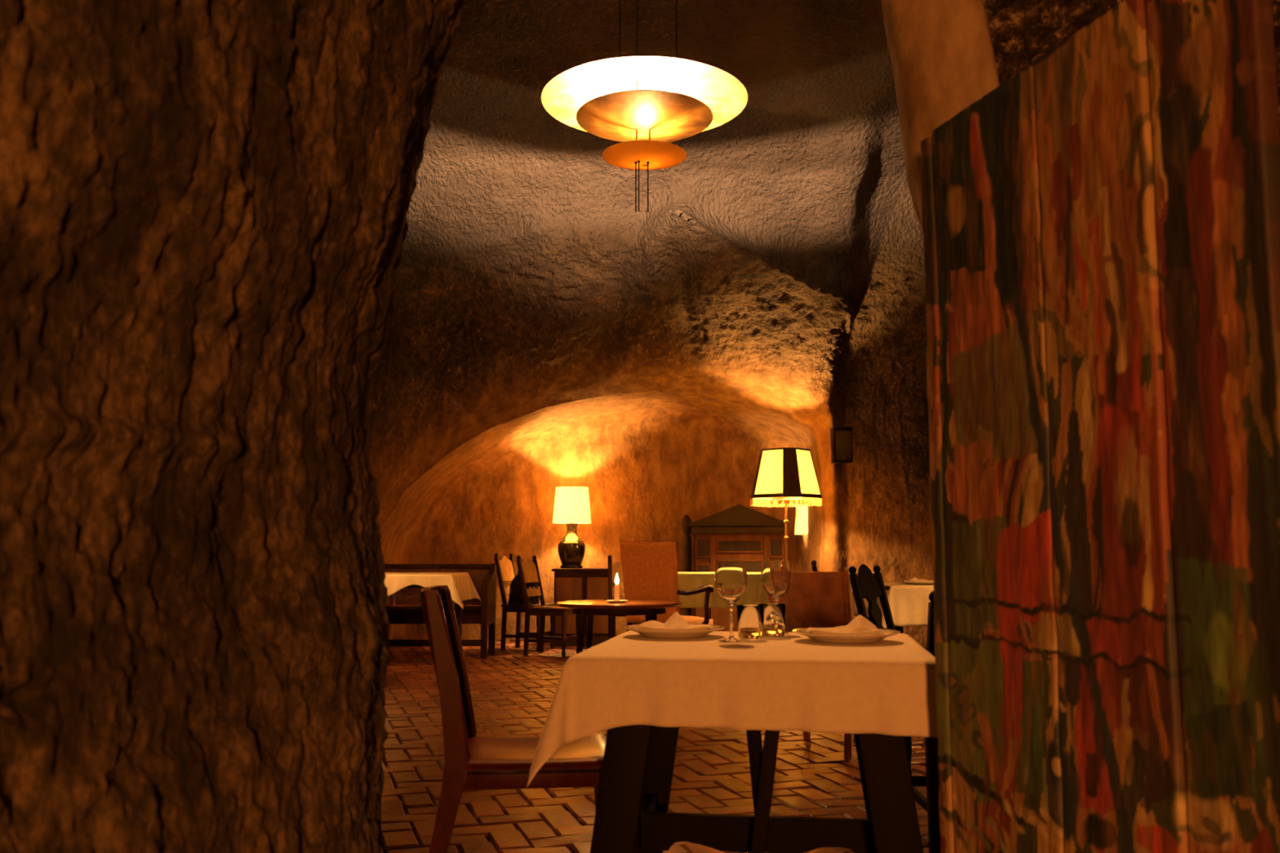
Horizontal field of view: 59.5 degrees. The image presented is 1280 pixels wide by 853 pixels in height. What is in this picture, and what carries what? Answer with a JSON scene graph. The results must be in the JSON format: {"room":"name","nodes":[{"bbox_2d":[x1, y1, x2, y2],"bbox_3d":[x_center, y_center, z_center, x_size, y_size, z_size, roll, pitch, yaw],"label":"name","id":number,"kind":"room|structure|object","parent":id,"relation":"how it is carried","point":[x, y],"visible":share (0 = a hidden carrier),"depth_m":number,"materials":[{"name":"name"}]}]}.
{"room":"cave restaurant","nodes":[
{"label":"cave restaurant","id":0,"kind":"room"},
{"bbox_2d":[0,0,462,852],"bbox_3d":[-1.312,-0.263,1.036,2.194,2.784,3.130,0,-6,0],"label":"wall","id":1,"kind":"structure","parent":0,"point":[204,204],"depth_m":1.37,"materials":[{"name":"brown stone"}]},
{"bbox_2d":[368,111,933,647],"bbox_3d":[-0.012,-0.178,9.683,10.511,4.518,5.851,0,-6,0],"label":"wall","id":2,"kind":"structure","parent":0,"point":[547,332],"depth_m":10.53,"materials":[{"name":"beige stone"}]},
{"bbox_2d":[794,504,808,534],"bbox_3d":[1.740,0.991,11.870,0.250,0.310,0.565,0,-6,0],"label":"wall lamp","id":3,"kind":"object","parent":2,"relation":"attached to","point":[802,513],"visible":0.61,"depth_m":11.62,"materials":[{"name":"white fabric"}]},
{"bbox_2d":[830,426,853,463],"bbox_3d":[1.904,0.186,10.661,0.179,0.331,0.367,0,-6,0],"label":"loudspeaker","id":4,"kind":"object","parent":2,"relation":"attached to","point":[842,446],"visible":1,"depth_m":10.49,"materials":[{"name":"black wood"}]},
{"bbox_2d":[835,431,852,460],"bbox_3d":[1.910,0.180,10.490,0.149,0.278,0.012,0,-6,0],"label":"grille","id":5,"kind":"object","parent":4,"relation":"attached to","point":[843,438],"depth_m":10.48,"materials":[{"name":"fabric"}]},
{"bbox_2d":[380,640,928,852],"bbox_3d":[0.000,1.695,6.050,11.000,0.083,14.000,0,-6,0],"label":"floor","id":6,"kind":"structure","parent":0,"point":[513,692],"depth_m":5.01,"materials":[{"name":"ceramic"}]},
{"bbox_2d":[377,606,386,852],"bbox_3d":[-1.029,0.926,3.432,0.420,0.885,0.533,2,-7,-20],"label":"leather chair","id":7,"kind":"object","parent":6,"relation":"on","point":[380,825],"visible":0.02,"depth_m":3.26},
{"bbox_2d":[404,585,462,640],"bbox_3d":[-2.036,1.675,9.725,0.920,0.784,0.880,0,-6,0],"label":"dining table","id":8,"kind":"object","parent":6,"relation":"on","point":[458,609],"visible":0.12,"depth_m":10.07,"materials":[{"name":"brown wood"}]},
{"bbox_2d":[384,572,481,608],"bbox_3d":[-2.036,1.425,9.752,1.168,0.291,1.110,0,-6,0],"label":"tablecloth","id":9,"kind":"object","parent":8,"relation":"on","point":[461,587],"visible":0.65,"depth_m":9.32,"materials":[{"name":"white fabric"}]},
{"bbox_2d":[384,563,496,658],"bbox_3d":[-2.158,1.738,10.638,1.495,0.860,0.650,0,-6,0],"label":"wooden settle","id":10,"kind":"object","parent":6,"relation":"on","point":[484,581],"visible":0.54,"depth_m":10.61,"materials":[{"name":"brown wood"}]},
{"bbox_2d":[419,585,606,852],"bbox_3d":[-0.331,0.881,3.026,0.533,0.885,0.420,1,-6,-6],"label":"leather chair","id":11,"kind":"object","parent":6,"relation":"on","point":[472,762],"visible":0.75,"depth_m":2.83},
{"bbox_2d":[494,553,555,651],"bbox_3d":[-1.163,1.762,11.310,0.521,0.962,0.400,-2,-7,19],"label":"carved chair","id":12,"kind":"object","parent":6,"relation":"on","point":[505,567],"visible":0.7,"depth_m":11.24,"materials":[{"name":"brown wood"}]},
{"bbox_2d":[507,570,538,604],"bbox_3d":[-1.164,1.590,11.294,0.324,0.395,0.208,-1,-6,10],"label":"handbag","id":13,"kind":"object","parent":12,"relation":"on","point":[516,596],"visible":0.47,"depth_m":11.22,"materials":[{"name":"black leather"}]},
{"bbox_2d":[516,555,578,657],"bbox_3d":[-0.873,1.709,10.742,0.521,0.942,0.420,-2,-7,19],"label":"carved chair","id":14,"kind":"object","parent":6,"relation":"on","point":[528,571],"visible":0.91,"depth_m":10.65,"materials":[{"name":"brown wood"}]},
{"bbox_2d":[551,568,617,646],"bbox_3d":[-0.576,1.900,11.829,0.685,0.799,0.488,0,-6,0],"label":"side table","id":15,"kind":"object","parent":6,"relation":"on","point":[570,584],"visible":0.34,"depth_m":11.63,"materials":[{"name":"brown wood"}]},
{"bbox_2d":[552,486,591,568],"bbox_3d":[-0.729,1.081,11.974,0.410,0.859,0.410,0,-6,0],"label":"table lamp","id":16,"kind":"object","parent":15,"relation":"on","point":[571,504],"visible":0.99,"depth_m":11.85,"materials":[{"name":"ceramic"}]},
{"bbox_2d":[557,523,585,568],"bbox_3d":[-0.729,1.272,11.953,0.295,0.475,0.295,0,-6,0],"label":"lamp base","id":17,"kind":"object","parent":16,"relation":"attached to","point":[571,548],"depth_m":11.84,"materials":[{"name":"black ceramic"}]},
{"bbox_2d":[607,555,626,639],"bbox_3d":[-0.114,1.701,10.673,0.380,0.942,0.521,1,-6,-5],"label":"carved chair","id":18,"kind":"object","parent":6,"relation":"on","point":[615,568],"visible":0.23,"depth_m":10.85,"materials":[{"name":"brown wood"}]},
{"bbox_2d":[555,599,681,653],"bbox_3d":[-0.110,1.268,5.765,0.654,0.720,0.654,0,-6,0],"label":"round table","id":19,"kind":"object","parent":6,"relation":"on","point":[651,609],"visible":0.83,"depth_m":5.62,"materials":[{"name":"brown wood"}]},
{"bbox_2d":[604,600,628,603],"bbox_3d":[-0.119,0.896,5.736,0.124,0.012,0.124,0,-6,0],"label":"saucer","id":20,"kind":"object","parent":19,"relation":"on","point":[608,601],"visible":0.95,"depth_m":5.70,"materials":[{"name":"white ceramic"}]},
{"bbox_2d":[613,573,619,600],"bbox_3d":[-0.119,0.825,5.744,0.027,0.145,0.027,0,-6,0],"label":"candle","id":21,"kind":"object","parent":20,"relation":"on","point":[616,595],"visible":0.97,"depth_m":5.73,"materials":[{"name":"wax"}]},
{"bbox_2d":[618,541,713,631],"bbox_3d":[0.210,1.452,8.943,0.613,1.058,0.647,-4,-8,33],"label":"armchair","id":22,"kind":"object","parent":6,"relation":"on","point":[649,569],"visible":0.62,"depth_m":8.74,"materials":[{"name":"orange fabric"}]},
{"bbox_2d":[681,504,789,631],"bbox_3d":[1.002,1.568,11.867,1.115,1.468,0.445,0,-6,0],"label":"cabinet","id":23,"kind":"object","parent":6,"relation":"on","point":[752,546],"visible":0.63,"depth_m":11.72,"materials":[{"name":"brown wood"}]},
{"bbox_2d":[590,724,923,852],"bbox_3d":[0.303,0.932,2.814,0.820,0.751,0.800,-1,-6,8],"label":"trestle table","id":24,"kind":"object","parent":6,"relation":"on","point":[632,815],"visible":0.45,"depth_m":2.62,"materials":[{"name":"black wood"}]},
{"bbox_2d":[526,630,937,786],"bbox_3d":[0.303,0.688,2.841,0.967,0.278,0.962,-1,-6,8],"label":"tablecloth","id":25,"kind":"object","parent":24,"relation":"on","point":[793,681],"visible":0.79,"depth_m":2.46,"materials":[{"name":"white fabric"}]},
{"bbox_2d":[623,623,724,638],"bbox_3d":[0.093,0.559,3.057,0.276,0.024,0.276,0,-6,0],"label":"plate","id":26,"kind":"object","parent":25,"relation":"on","point":[651,633],"visible":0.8,"depth_m":2.97,"materials":[{"name":"white ceramic"}]},
{"bbox_2d":[635,611,712,630],"bbox_3d":[0.093,0.528,3.050,0.210,0.044,0.140,-1,-6,6],"label":"napkin","id":27,"kind":"object","parent":26,"relation":"on","point":[675,622],"visible":0.99,"depth_m":3.01,"materials":[{"name":"fabric"}]},
{"bbox_2d":[714,562,747,642],"bbox_3d":[0.234,0.449,2.868,0.085,0.200,0.085,0,-6,0],"label":"wine glass","id":28,"kind":"object","parent":25,"relation":"on","point":[731,579],"visible":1,"depth_m":2.84,"materials":[{"name":"clear glass"}]},
{"bbox_2d":[736,604,764,639],"bbox_3d":[0.291,0.515,2.951,0.075,0.086,0.075,0,-6,0],"label":"tumbler","id":29,"kind":"object","parent":25,"relation":"on","point":[750,618],"visible":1,"depth_m":2.92,"materials":[{"name":"clear glass"}]},
{"bbox_2d":[758,603,786,637],"bbox_3d":[0.358,0.524,3.031,0.075,0.086,0.075,0,-6,0],"label":"tumbler","id":30,"kind":"object","parent":25,"relation":"on","point":[774,613],"visible":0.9,"depth_m":3.00,"materials":[{"name":"clear glass"}]},
{"bbox_2d":[760,560,791,633],"bbox_3d":[0.384,0.480,3.156,0.085,0.200,0.085,0,-6,0],"label":"wine glass","id":31,"kind":"object","parent":25,"relation":"on","point":[775,575],"visible":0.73,"depth_m":3.13,"materials":[{"name":"clear glass"}]},
{"bbox_2d":[792,627,900,643],"bbox_3d":[0.533,0.542,2.898,0.276,0.024,0.276,0,-6,0],"label":"plate","id":32,"kind":"object","parent":25,"relation":"on","point":[837,638],"visible":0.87,"depth_m":2.81,"materials":[{"name":"white ceramic"}]},
{"bbox_2d":[805,614,883,634],"bbox_3d":[0.528,0.511,2.901,0.196,0.045,0.130,-1,-6,6],"label":"napkin","id":33,"kind":"object","parent":32,"relation":"on","point":[860,624],"visible":1,"depth_m":2.85,"materials":[{"name":"fabric"}]},
{"bbox_2d":[750,447,822,560],"bbox_3d":[1.347,1.167,10.284,0.572,1.915,0.571,-6,-8,42],"label":"floor lamp","id":34,"kind":"object","parent":6,"relation":"on","point":[785,474],"visible":0.89,"depth_m":10.18,"materials":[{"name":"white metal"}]},
{"bbox_2d":[767,571,854,762],"bbox_3d":[0.920,1.168,5.614,0.420,0.885,0.533,-3,-7,28],"label":"leather chair","id":35,"kind":"object","parent":6,"relation":"on","point":[812,599],"visible":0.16,"depth_m":5.41,"materials":[{"name":"brown leather"}]},
{"bbox_2d":[810,560,817,571],"bbox_3d":[1.591,1.491,8.645,0.521,0.912,0.380,-1,-6,9],"label":"carved chair","id":36,"kind":"object","parent":6,"relation":"on","point":[813,562],"visible":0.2,"depth_m":8.55,"materials":[{"name":"brown wood"}]},
{"bbox_2d":[867,585,902,633],"bbox_3d":[2.020,1.407,7.239,1.000,0.769,0.900,0,-6,0],"label":"dining table","id":37,"kind":"object","parent":6,"relation":"on","point":[886,588],"visible":0.02,"depth_m":6.84,"materials":[{"name":"brown wood"}]},
{"bbox_2d":[851,581,933,628],"bbox_3d":[2.020,1.163,7.266,1.230,0.291,1.148,0,-6,-2],"label":"tablecloth","id":38,"kind":"object","parent":37,"relation":"on","point":[908,603],"visible":0.12,"depth_m":6.79,"materials":[{"name":"white fabric"}]},
{"bbox_2d":[884,582,906,585],"bbox_3d":[1.620,0.992,7.054,0.200,0.003,0.280,1,-6,-11],"label":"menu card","id":39,"kind":"object","parent":38,"relation":"on","point":[891,584],"visible":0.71,"depth_m":6.99,"materials":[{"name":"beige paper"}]},
{"bbox_2d":[899,581,933,585],"bbox_3d":[1.744,0.977,6.985,0.250,0.020,0.250,0,-6,0],"label":"plate","id":40,"kind":"object","parent":38,"relation":"on","point":[904,582],"visible":0.79,"depth_m":6.91,"materials":[{"name":"white ceramic"}]},
{"bbox_2d":[904,577,933,582],"bbox_3d":[1.744,0.955,6.987,0.180,0.026,0.110,1,-6,-8],"label":"napkin","id":41,"kind":"object","parent":40,"relation":"on","point":[913,580],"visible":0.99,"depth_m":6.96,"materials":[{"name":"fabric"}]},
{"bbox_2d":[848,564,926,649],"bbox_3d":[1.452,1.204,6.049,0.521,0.910,0.420,-4,-8,33],"label":"carved chair","id":42,"kind":"object","parent":6,"relation":"on","point":[867,585],"visible":0.26,"depth_m":6.18,"materials":[{"name":"black wood"}]},
{"bbox_2d":[904,591,940,852],"bbox_3d":[1.140,0.981,3.834,0.420,0.866,0.523,0,-6,0],"label":"carved chair","id":43,"kind":"object","parent":6,"relation":"on","point":[930,804],"visible":0.12,"depth_m":3.65,"materials":[{"name":"black wood"}]},
{"bbox_3d":[0.662,1.708,10.023,0.880,0.784,0.840,-1,-6,6],"label":"dining table","id":44,"kind":"object","parent":6,"relation":"on","visible":0},
{"bbox_2d":[677,572,768,608],"bbox_3d":[0.662,1.494,10.047,1.181,0.364,1.141,-1,-6,6],"label":"tablecloth","id":45,"kind":"object","parent":44,"relation":"on","point":[755,593],"visible":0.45,"depth_m":9.62,"materials":[{"name":"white fabric"}]},
{"bbox_2d":[430,0,901,130],"bbox_3d":[0.000,-3.015,6.148,10.400,0.713,6.601,0,-6,0],"label":"ceiling","id":46,"kind":"structure","parent":0,"point":[794,60],"depth_m":8.34,"materials":[{"name":"beige stone"}]},
{"bbox_2d":[541,0,747,212],"bbox_3d":[0.026,-2.233,6.586,1.202,2.001,1.202,0,-6,0],"label":"pendant lamp","id":47,"kind":"object","parent":46,"relation":"hanging from","point":[646,104],"visible":1,"depth_m":6.40,"materials":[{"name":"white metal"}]},
{"bbox_2d":[881,0,1279,232],"bbox_3d":[2.036,-0.296,2.782,2.934,3.231,0.799,-1,-6,10],"label":"wall","id":48,"kind":"structure","parent":0,"point":[946,55],"depth_m":2.72,"materials":[{"name":"brown stone"}]},
{"bbox_2d":[920,0,1279,852],"bbox_3d":[0.744,0.256,1.858,0.083,1.850,0.854,2,-7,-16],"label":"door","id":49,"kind":"structure","parent":48,"relation":"in","point":[1101,225],"depth_m":1.76,"materials":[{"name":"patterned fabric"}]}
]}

